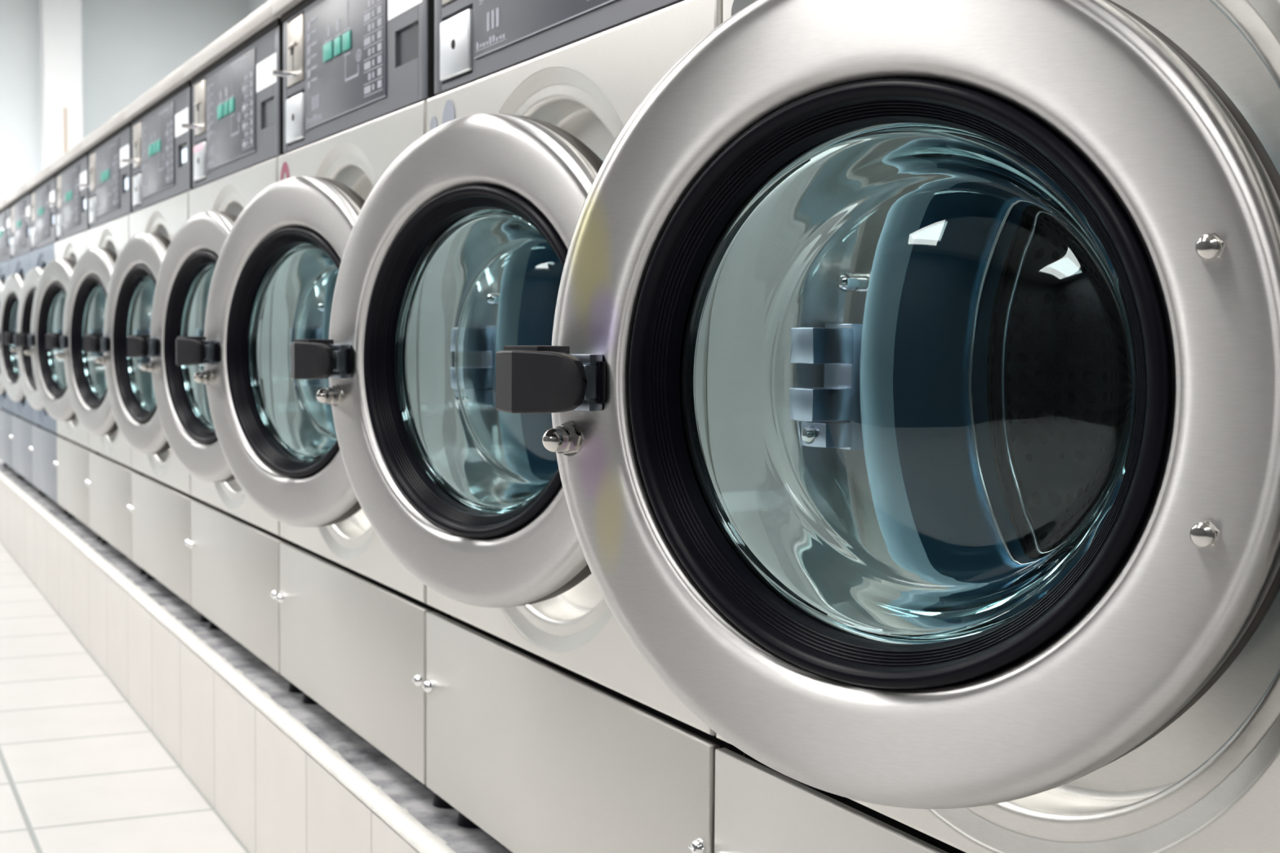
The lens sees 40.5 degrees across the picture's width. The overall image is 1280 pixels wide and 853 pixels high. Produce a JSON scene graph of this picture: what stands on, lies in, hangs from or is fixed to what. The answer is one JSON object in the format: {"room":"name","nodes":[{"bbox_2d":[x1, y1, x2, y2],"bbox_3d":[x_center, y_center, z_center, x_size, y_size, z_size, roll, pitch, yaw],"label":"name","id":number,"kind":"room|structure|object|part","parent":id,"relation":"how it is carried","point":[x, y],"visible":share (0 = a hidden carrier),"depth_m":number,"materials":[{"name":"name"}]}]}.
{"room":"laundry","nodes":[
{"label":"laundry","id":0,"kind":"room"},
{"bbox_2d":[0,541,249,852],"bbox_3d":[-2.453,0.601,3.881,6.050,0.100,13.200,-1,3,-25],"label":"floor","id":1,"kind":"structure","parent":0,"point":[82,771],"depth_m":3.12,"materials":[{"name":"tile"}]},
{"bbox_2d":[39,0,83,170],"bbox_3d":[-3.486,-1.282,10.465,0.220,2.950,0.220,-1,3,-25],"label":"column","id":2,"kind":"structure","parent":1,"relation":"on","point":[60,42],"depth_m":10.32,"materials":[{"name":"white paint"}]},
{"bbox_2d":[63,107,67,153],"bbox_3d":[-3.426,-1.661,10.343,0.018,0.480,0.012,-1,3,-25],"label":"thermometer","id":3,"kind":"object","parent":2,"relation":"attached to","point":[65,144],"visible":0.56,"depth_m":10.33,"materials":[{"name":"beige"}]},
{"bbox_2d":[0,459,512,852],"bbox_3d":[-1.181,0.379,5.015,0.980,0.242,10.600,-1,3,-25],"label":"plinth","id":4,"kind":"object","parent":1,"relation":"on","point":[285,774],"visible":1,"depth_m":2.75,"materials":[{"name":"tile"}]},
{"bbox_2d":[0,197,21,477],"bbox_3d":[-2.081,-0.338,6.632,0.882,1.004,0.678,-1,3,-25],"label":"washing machine","id":5,"kind":"object","parent":4,"relation":"on","point":[6,442],"visible":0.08,"depth_m":6.38,"materials":[{"name":"silver metal"}]},
{"bbox_3d":[-2.406,-0.335,6.478,0.020,0.434,0.434,-2,4,-34],"label":"door","id":6,"kind":"part","parent":5,"relation":"part of","materials":[{"name":"metal"}]},
{"bbox_3d":[-2.369,-0.339,6.498,0.044,0.546,0.672,-1,3,-25],"label":"panel","id":7,"kind":"part","parent":5,"relation":"part of","materials":[{"name":"metal"}]},
{"bbox_3d":[-2.361,-0.707,6.481,0.044,0.184,0.655,-1,3,-25],"label":"control panel","id":8,"kind":"part","parent":5,"relation":"part of","materials":[{"name":"grey metal"}]},
{"bbox_3d":[-2.387,0.037,6.511,0.009,0.193,0.672,-1,3,-25],"label":"access panel","id":9,"kind":"part","parent":5,"relation":"part of","materials":[{"name":"metal"}]},
{"bbox_2d":[0,182,41,493],"bbox_3d":[-1.791,-0.303,6.018,0.876,1.004,0.678,-1,3,-25],"label":"washing machine","id":10,"kind":"object","parent":4,"relation":"on","point":[20,200],"visible":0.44,"depth_m":5.91,"materials":[{"name":"silver metal"}]},
{"bbox_3d":[-2.211,-0.691,6.066,0.034,0.008,0.008,-1,3,-25],"label":"coin lever","id":11,"kind":"part","parent":10,"relation":"part of","materials":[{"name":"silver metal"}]},
{"bbox_3d":[-2.116,-0.301,5.864,0.020,0.434,0.434,-2,4,-33],"label":"door","id":12,"kind":"part","parent":10,"relation":"part of","materials":[{"name":"metal"}]},
{"bbox_3d":[-2.199,-0.726,6.083,0.005,0.088,0.087,-1,3,-25],"label":"coin plate","id":13,"kind":"part","parent":10,"relation":"part of","materials":[{"name":"silver metal"}]},
{"bbox_3d":[-2.196,-0.634,6.090,0.017,0.061,0.090,-1,3,-25],"label":"coin box door","id":14,"kind":"part","parent":10,"relation":"part of","materials":[{"name":"silver metal"}]},
{"bbox_2d":[9,298,19,376],"bbox_3d":[-2.078,-0.302,5.889,0.058,0.278,0.278,-2,4,-33],"label":"glass bowl","id":15,"kind":"object","parent":10,"relation":"on","point":[14,303],"depth_m":5.96,"materials":[{"name":"clear glass"}]},
{"bbox_3d":[-2.081,-0.304,5.883,0.044,0.546,0.672,-1,3,-25],"label":"panel","id":16,"kind":"part","parent":10,"relation":"part of","materials":[{"name":"metal"}]},
{"bbox_3d":[-2.073,-0.672,5.866,0.044,0.184,0.655,-1,3,-25],"label":"control panel","id":17,"kind":"part","parent":10,"relation":"part of","materials":[{"name":"grey metal"}]},
{"bbox_3d":[-2.099,0.072,5.895,0.009,0.193,0.672,-1,3,-25],"label":"access panel","id":18,"kind":"part","parent":10,"relation":"part of","materials":[{"name":"metal"}]},
{"bbox_2d":[3,164,68,514],"bbox_3d":[-1.504,-0.268,5.403,0.876,1.004,0.678,-1,3,-25],"label":"washing machine","id":19,"kind":"object","parent":4,"relation":"on","point":[42,186],"visible":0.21,"depth_m":5.29,"materials":[{"name":"silver metal"}]},
{"bbox_3d":[-1.967,-0.273,5.387,0.020,0.035,0.064,-2,4,-33],"label":"latch handle","id":20,"kind":"part","parent":19,"relation":"part of","materials":[{"name":"black plastic"}]},
{"bbox_3d":[-1.963,-0.275,5.403,0.028,0.036,0.026,-2,4,-33],"label":"latch arm","id":21,"kind":"part","parent":19,"relation":"part of","materials":[{"name":"black plastic"}]},
{"bbox_3d":[-1.923,-0.656,5.450,0.034,0.008,0.008,-1,3,-25],"label":"coin lever","id":22,"kind":"part","parent":19,"relation":"part of","materials":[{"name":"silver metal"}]},
{"bbox_3d":[-1.829,-0.266,5.249,0.020,0.434,0.434,-2,4,-33],"label":"door","id":23,"kind":"part","parent":19,"relation":"part of","materials":[{"name":"metal"}]},
{"bbox_3d":[-1.911,-0.691,5.468,0.005,0.088,0.087,-1,3,-25],"label":"coin plate","id":24,"kind":"part","parent":19,"relation":"part of","materials":[{"name":"silver metal"}]},
{"bbox_3d":[-1.909,-0.599,5.474,0.017,0.061,0.090,-1,3,-25],"label":"coin box door","id":25,"kind":"part","parent":19,"relation":"part of","materials":[{"name":"silver metal"}]},
{"bbox_3d":[-1.794,-0.270,5.268,0.044,0.546,0.672,-1,3,-25],"label":"panel","id":26,"kind":"part","parent":19,"relation":"part of","materials":[{"name":"metal"}]},
{"bbox_3d":[-1.786,-0.638,5.250,0.044,0.184,0.655,-1,3,-25],"label":"control panel","id":27,"kind":"part","parent":19,"relation":"part of","materials":[{"name":"grey metal"}]},
{"bbox_3d":[-1.812,0.107,5.280,0.009,0.193,0.672,-1,3,-25],"label":"access panel","id":28,"kind":"part","parent":19,"relation":"part of","materials":[{"name":"metal"}]},
{"bbox_2d":[15,140,102,540],"bbox_3d":[-1.228,-0.233,4.782,0.902,1.004,0.678,-1,3,-25],"label":"washing machine","id":29,"kind":"object","parent":4,"relation":"on","point":[71,169],"visible":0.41,"depth_m":4.68,"materials":[{"name":"silver metal"}]},
{"bbox_3d":[-1.700,-0.237,4.755,0.020,0.035,0.064,-2,4,-36],"label":"latch handle","id":30,"kind":"part","parent":29,"relation":"part of","materials":[{"name":"black plastic"}]},
{"bbox_3d":[-1.697,-0.240,4.771,0.028,0.036,0.026,-2,4,-36],"label":"latch arm","id":31,"kind":"part","parent":29,"relation":"part of","materials":[{"name":"black plastic"}]},
{"bbox_3d":[-1.554,-0.231,4.625,0.020,0.434,0.434,-2,4,-36],"label":"door","id":32,"kind":"part","parent":29,"relation":"part of","materials":[{"name":"metal"}]},
{"bbox_3d":[-1.636,-0.622,4.835,0.034,0.008,0.008,-1,3,-25],"label":"coin lever","id":33,"kind":"part","parent":29,"relation":"part of","materials":[{"name":"silver metal"}]},
{"bbox_2d":[48,289,66,390],"bbox_3d":[-1.517,-0.232,4.652,0.058,0.278,0.278,-2,4,-36],"label":"glass bowl","id":34,"kind":"object","parent":29,"relation":"on","point":[56,298],"depth_m":4.72,"materials":[{"name":"clear glass"}]},
{"bbox_3d":[-1.621,-0.564,4.859,0.017,0.061,0.090,-1,3,-25],"label":"coin box door","id":35,"kind":"part","parent":29,"relation":"part of","materials":[{"name":"silver metal"}]},
{"bbox_3d":[-1.624,-0.657,4.852,0.005,0.088,0.087,-1,3,-25],"label":"coin plate","id":36,"kind":"part","parent":29,"relation":"part of","materials":[{"name":"silver metal"}]},
{"bbox_3d":[-1.506,-0.235,4.652,0.044,0.546,0.672,-1,3,-25],"label":"panel","id":37,"kind":"part","parent":29,"relation":"part of","materials":[{"name":"metal"}]},
{"bbox_3d":[-1.498,-0.603,4.635,0.044,0.184,0.655,-1,3,-25],"label":"control panel","id":38,"kind":"part","parent":29,"relation":"part of","materials":[{"name":"grey"}]},
{"bbox_3d":[-1.525,0.141,4.665,0.009,0.193,0.672,-1,3,-25],"label":"access panel","id":39,"kind":"part","parent":29,"relation":"part of","materials":[{"name":"metal"}]},
{"bbox_2d":[45,109,146,574],"bbox_3d":[-0.938,-0.199,4.168,0.896,1.004,0.678,-1,3,-25],"label":"washing machine","id":40,"kind":"object","parent":4,"relation":"on","point":[110,180],"visible":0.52,"depth_m":4.06,"materials":[{"name":"silver metal"}]},
{"bbox_3d":[-1.408,-0.203,4.144,0.020,0.035,0.064,-2,4,-35],"label":"latch handle","id":41,"kind":"part","parent":40,"relation":"part of","materials":[{"name":"black plastic"}]},
{"bbox_3d":[-1.404,-0.205,4.160,0.028,0.036,0.026,-2,4,-35],"label":"latch arm","id":42,"kind":"part","parent":40,"relation":"part of","materials":[{"name":"black plastic"}]},
{"bbox_3d":[-1.348,-0.587,4.220,0.034,0.008,0.008,-1,3,-25],"label":"coin lever","id":43,"kind":"part","parent":40,"relation":"part of","materials":[{"name":"silver metal"}]},
{"bbox_3d":[-1.263,-0.197,4.012,0.020,0.434,0.434,-2,4,-35],"label":"door","id":44,"kind":"part","parent":40,"relation":"part of","materials":[{"name":"metal"}]},
{"bbox_3d":[-1.336,-0.622,4.237,0.005,0.088,0.087,-1,3,-25],"label":"coin plate","id":45,"kind":"part","parent":40,"relation":"part of","materials":[{"name":"silver metal"}]},
{"bbox_3d":[-1.334,-0.530,4.244,0.017,0.061,0.090,-1,3,-25],"label":"coin box door","id":46,"kind":"part","parent":40,"relation":"part of","materials":[{"name":"silver metal"}]},
{"bbox_2d":[82,284,106,399],"bbox_3d":[-1.226,-0.198,4.038,0.058,0.278,0.278,-2,4,-35],"label":"glass bowl","id":47,"kind":"object","parent":40,"relation":"on","point":[94,299],"depth_m":4.11,"materials":[{"name":"clear glass"}]},
{"bbox_3d":[-1.219,-0.200,4.037,0.044,0.546,0.672,-1,3,-25],"label":"panel","id":48,"kind":"part","parent":40,"relation":"part of","materials":[{"name":"metal"}]},
{"bbox_3d":[-1.211,-0.569,4.020,0.044,0.184,0.655,-1,3,-25],"label":"control panel","id":49,"kind":"part","parent":40,"relation":"part of","materials":[{"name":"grey metal"}]},
{"bbox_3d":[-1.237,0.176,4.050,0.009,0.193,0.672,-1,3,-25],"label":"access panel","id":50,"kind":"part","parent":40,"relation":"part of","materials":[{"name":"metal"}]},
{"bbox_2d":[83,65,209,622],"bbox_3d":[-0.650,-0.164,3.553,0.895,1.004,0.678,-1,3,-25],"label":"washing machine","id":51,"kind":"object","parent":4,"relation":"on","point":[162,161],"visible":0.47,"depth_m":3.43,"materials":[{"name":"silver metal"}]},
{"bbox_3d":[-1.120,-0.168,3.529,0.020,0.035,0.064,-2,4,-35],"label":"latch handle","id":52,"kind":"part","parent":51,"relation":"part of","materials":[{"name":"black plastic"}]},
{"bbox_3d":[-1.116,-0.171,3.545,0.028,0.036,0.026,-2,4,-35],"label":"latch arm","id":53,"kind":"part","parent":51,"relation":"part of","materials":[{"name":"black plastic"}]},
{"bbox_3d":[-1.061,-0.552,3.604,0.034,0.008,0.008,-1,3,-25],"label":"coin lever","id":54,"kind":"part","parent":51,"relation":"part of","materials":[{"name":"silver metal"}]},
{"bbox_3d":[-0.976,-0.162,3.397,0.020,0.434,0.434,-2,4,-35],"label":"door","id":55,"kind":"part","parent":51,"relation":"part of","materials":[{"name":"metal"}]},
{"bbox_3d":[-1.049,-0.587,3.622,0.005,0.088,0.087,-1,3,-25],"label":"coin plate","id":56,"kind":"part","parent":51,"relation":"part of","materials":[{"name":"silver metal"}]},
{"bbox_3d":[-1.046,-0.495,3.628,0.017,0.061,0.090,-1,3,-25],"label":"coin box door","id":57,"kind":"part","parent":51,"relation":"part of","materials":[{"name":"silver metal"}]},
{"bbox_2d":[126,275,155,412],"bbox_3d":[-0.939,-0.163,3.423,0.058,0.278,0.278,-2,4,-35],"label":"glass bowl","id":58,"kind":"object","parent":51,"relation":"on","point":[140,289],"depth_m":3.49,"materials":[{"name":"clear glass"}]},
{"bbox_3d":[-0.931,-0.166,3.422,0.044,0.546,0.672,-1,3,-25],"label":"panel","id":59,"kind":"part","parent":51,"relation":"part of","materials":[{"name":"metal"}]},
{"bbox_3d":[-0.923,-0.534,3.405,0.044,0.184,0.655,-1,3,-25],"label":"control panel","id":60,"kind":"part","parent":51,"relation":"part of","materials":[{"name":"grey"}]},
{"bbox_3d":[-0.950,0.211,3.434,0.009,0.193,0.672,-1,3,-25],"label":"access panel","id":61,"kind":"part","parent":51,"relation":"part of","materials":[{"name":"metal"}]},
{"bbox_2d":[126,0,303,693],"bbox_3d":[-0.370,-0.129,2.934,0.912,1.004,0.678,-1,3,-25],"label":"washing machine","id":62,"kind":"object","parent":4,"relation":"on","point":[237,126],"visible":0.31,"depth_m":2.81,"materials":[{"name":"silver metal"}]},
{"bbox_3d":[-0.845,-0.133,2.902,0.020,0.035,0.064,-2,4,-38],"label":"latch handle","id":63,"kind":"part","parent":62,"relation":"part of","materials":[{"name":"black plastic"}]},
{"bbox_3d":[-0.842,-0.136,2.918,0.028,0.036,0.026,-2,4,-38],"label":"latch arm","id":64,"kind":"part","parent":62,"relation":"part of","materials":[{"name":"black plastic"}]},
{"bbox_3d":[-0.773,-0.518,2.989,0.034,0.008,0.008,-1,3,-25],"label":"coin lever","id":65,"kind":"part","parent":62,"relation":"part of","materials":[{"name":"silver metal"}]},
{"bbox_3d":[-0.696,-0.127,2.776,0.020,0.434,0.434,-2,4,-38],"label":"door","id":66,"kind":"part","parent":62,"relation":"part of","materials":[{"name":"metal"}]},
{"bbox_2d":[181,263,216,431],"bbox_3d":[-0.660,-0.128,2.804,0.058,0.278,0.278,-2,4,-38],"label":"glass bowl","id":67,"kind":"object","parent":62,"relation":"on","point":[196,282],"depth_m":2.87,"materials":[{"name":"clear glass"}]},
{"bbox_3d":[-0.759,-0.460,3.013,0.017,0.061,0.090,-1,3,-25],"label":"coin box door","id":68,"kind":"part","parent":62,"relation":"part of","materials":[{"name":"silver metal"}]},
{"bbox_3d":[-0.761,-0.553,3.006,0.005,0.088,0.087,-1,3,-25],"label":"coin plate","id":69,"kind":"part","parent":62,"relation":"part of","materials":[{"name":"silver metal"}]},
{"bbox_3d":[-0.644,-0.131,2.806,0.044,0.546,0.672,-1,3,-25],"label":"panel","id":70,"kind":"part","parent":62,"relation":"part of","materials":[{"name":"metal"}]},
{"bbox_3d":[-0.636,-0.499,2.789,0.044,0.184,0.655,-1,3,-25],"label":"control panel","id":71,"kind":"part","parent":62,"relation":"part of","materials":[{"name":"grey"}]},
{"bbox_3d":[-0.662,0.245,2.819,0.009,0.193,0.672,-1,3,-25],"label":"access panel","id":72,"kind":"part","parent":62,"relation":"part of","materials":[{"name":"metal"}]},
{"bbox_2d":[175,0,455,808],"bbox_3d":[-0.102,-0.094,2.310,0.954,1.004,0.678,-1,3,-25],"label":"washing machine","id":73,"kind":"object","parent":4,"relation":"on","point":[358,75],"visible":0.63,"depth_m":2.19,"materials":[{"name":"silver metal"}]},
{"bbox_3d":[-0.589,-0.097,2.256,0.020,0.035,0.064,-2,4,-43],"label":"latch handle","id":74,"kind":"part","parent":73,"relation":"part of","materials":[{"name":"black plastic"}]},
{"bbox_3d":[-0.588,-0.100,2.272,0.028,0.036,0.026,-2,4,-43],"label":"latch arm","id":75,"kind":"part","parent":73,"relation":"part of","materials":[{"name":"black plastic"}]},
{"bbox_3d":[-0.428,-0.092,2.145,0.020,0.434,0.434,-2,4,-43],"label":"door","id":76,"kind":"part","parent":73,"relation":"part of","materials":[{"name":"metal"}]},
{"bbox_3d":[-0.486,-0.483,2.374,0.034,0.008,0.008,-1,3,-25],"label":"coin lever","id":77,"kind":"part","parent":73,"relation":"part of","materials":[{"name":"silver metal"}]},
{"bbox_2d":[248,244,338,460],"bbox_3d":[-0.395,-0.093,2.176,0.058,0.278,0.278,-2,4,-43],"label":"glass bowl","id":78,"kind":"object","parent":73,"relation":"on","point":[291,288],"depth_m":2.23,"materials":[{"name":"clear glass"}]},
{"bbox_3d":[-0.471,-0.426,2.398,0.017,0.061,0.090,-1,3,-25],"label":"coin box door","id":79,"kind":"part","parent":73,"relation":"part of","materials":[{"name":"silver metal"}]},
{"bbox_3d":[-0.474,-0.518,2.391,0.005,0.088,0.087,-1,3,-25],"label":"coin plate","id":80,"kind":"part","parent":73,"relation":"part of","materials":[{"name":"silver metal"}]},
{"bbox_3d":[-0.356,-0.096,2.191,0.044,0.546,0.672,-1,3,-25],"label":"panel","id":81,"kind":"part","parent":73,"relation":"part of","materials":[{"name":"metal"}]},
{"bbox_3d":[-0.375,0.280,2.204,0.009,0.193,0.672,-1,3,-25],"label":"access panel","id":82,"kind":"part","parent":73,"relation":"part of","materials":[{"name":"metal"}]},
{"bbox_3d":[-0.348,-0.465,2.174,0.044,0.184,0.655,-1,3,-25],"label":"control panel","id":83,"kind":"part","parent":73,"relation":"part of","materials":[{"name":"grey metal"}]},
{"bbox_2d":[290,0,743,852],"bbox_3d":[0.180,-0.060,1.692,0.967,1.004,0.678,-1,3,-25],"label":"washing machine","id":84,"kind":"object","parent":4,"relation":"on","point":[548,731],"visible":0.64,"depth_m":1.57,"materials":[{"name":"silver metal"}]},
{"bbox_3d":[-0.310,-0.062,1.629,0.064,0.035,0.020,3,4,45],"label":"latch handle","id":85,"kind":"part","parent":84,"relation":"part of","materials":[{"name":"black plastic"}]},
{"bbox_3d":[-0.310,-0.065,1.646,0.026,0.036,0.028,3,4,45],"label":"latch arm","id":86,"kind":"part","parent":84,"relation":"part of","materials":[{"name":"black plastic"}]},
{"bbox_3d":[-0.187,-0.483,1.776,0.005,0.088,0.087,-1,3,-25],"label":"coin plate","id":87,"kind":"part","parent":84,"relation":"part of","materials":[{"name":"silver metal"}]},
{"bbox_3d":[-0.184,-0.391,1.783,0.017,0.061,0.090,-1,3,-25],"label":"coin box door","id":88,"kind":"part","parent":84,"relation":"part of","materials":[{"name":"silver metal"}]},
{"bbox_3d":[-0.146,-0.057,1.524,0.434,0.434,0.020,3,4,45],"label":"door","id":89,"kind":"part","parent":84,"relation":"part of","materials":[{"name":"metal"}]},
{"bbox_2d":[395,208,563,513],"bbox_3d":[-0.114,-0.058,1.556,0.278,0.278,0.058,3,4,45],"label":"glass bowl","id":90,"kind":"object","parent":84,"relation":"on","point":[474,283],"depth_m":1.60,"materials":[{"name":"clear glass"}]},
{"bbox_3d":[-0.061,-0.430,1.559,0.044,0.184,0.655,-1,3,-25],"label":"control panel","id":91,"kind":"part","parent":84,"relation":"part of","materials":[{"name":"grey metal"}]},
{"bbox_3d":[-0.087,0.315,1.588,0.009,0.193,0.672,-1,3,-25],"label":"access panel","id":92,"kind":"part","parent":84,"relation":"part of","materials":[{"name":"metal"}]},
{"bbox_3d":[-0.069,-0.062,1.576,0.044,0.546,0.672,-1,3,-25],"label":"panel","id":93,"kind":"part","parent":84,"relation":"part of","materials":[{"name":"metal"}]},
{"bbox_2d":[495,0,1279,852],"bbox_3d":[0.444,-0.025,1.066,1.019,1.004,0.678,-1,3,-25],"label":"washing machine","id":94,"kind":"object","parent":4,"relation":"on","point":[908,379],"visible":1,"depth_m":0.90,"materials":[{"name":"silver metal"}]},
{"bbox_3d":[-0.059,-0.028,0.984,0.026,0.036,0.028,3,4,37],"label":"latch arm","id":95,"kind":"part","parent":94,"relation":"part of","materials":[{"name":"black plastic"}]},
{"bbox_3d":[-0.057,-0.025,0.967,0.064,0.035,0.020,3,4,37],"label":"latch handle","id":96,"kind":"part","parent":94,"relation":"part of","materials":[{"name":"black plastic"}]},
{"bbox_3d":[0.200,0.349,0.973,0.009,0.193,0.672,-1,3,-25],"label":"access panel","id":97,"kind":"part","parent":94,"relation":"part of","materials":[{"name":"metal"}]},
{"bbox_2d":[679,122,1137,644],"bbox_3d":[0.147,-0.023,0.920,0.278,0.278,0.058,3,4,37],"label":"glass bowl","id":98,"kind":"object","parent":94,"relation":"on","point":[908,352],"depth_m":0.93,"materials":[{"name":"clear glass"}]},
{"bbox_2d":[248,0,268,15],"bbox_3d":[0.344,-0.971,5.099,0.100,2.950,13.200,-1,3,-25],"label":"wall","id":99,"kind":"structure","parent":0,"point":[253,5],"depth_m":10.82,"materials":[{"name":"paint"}]}
]}

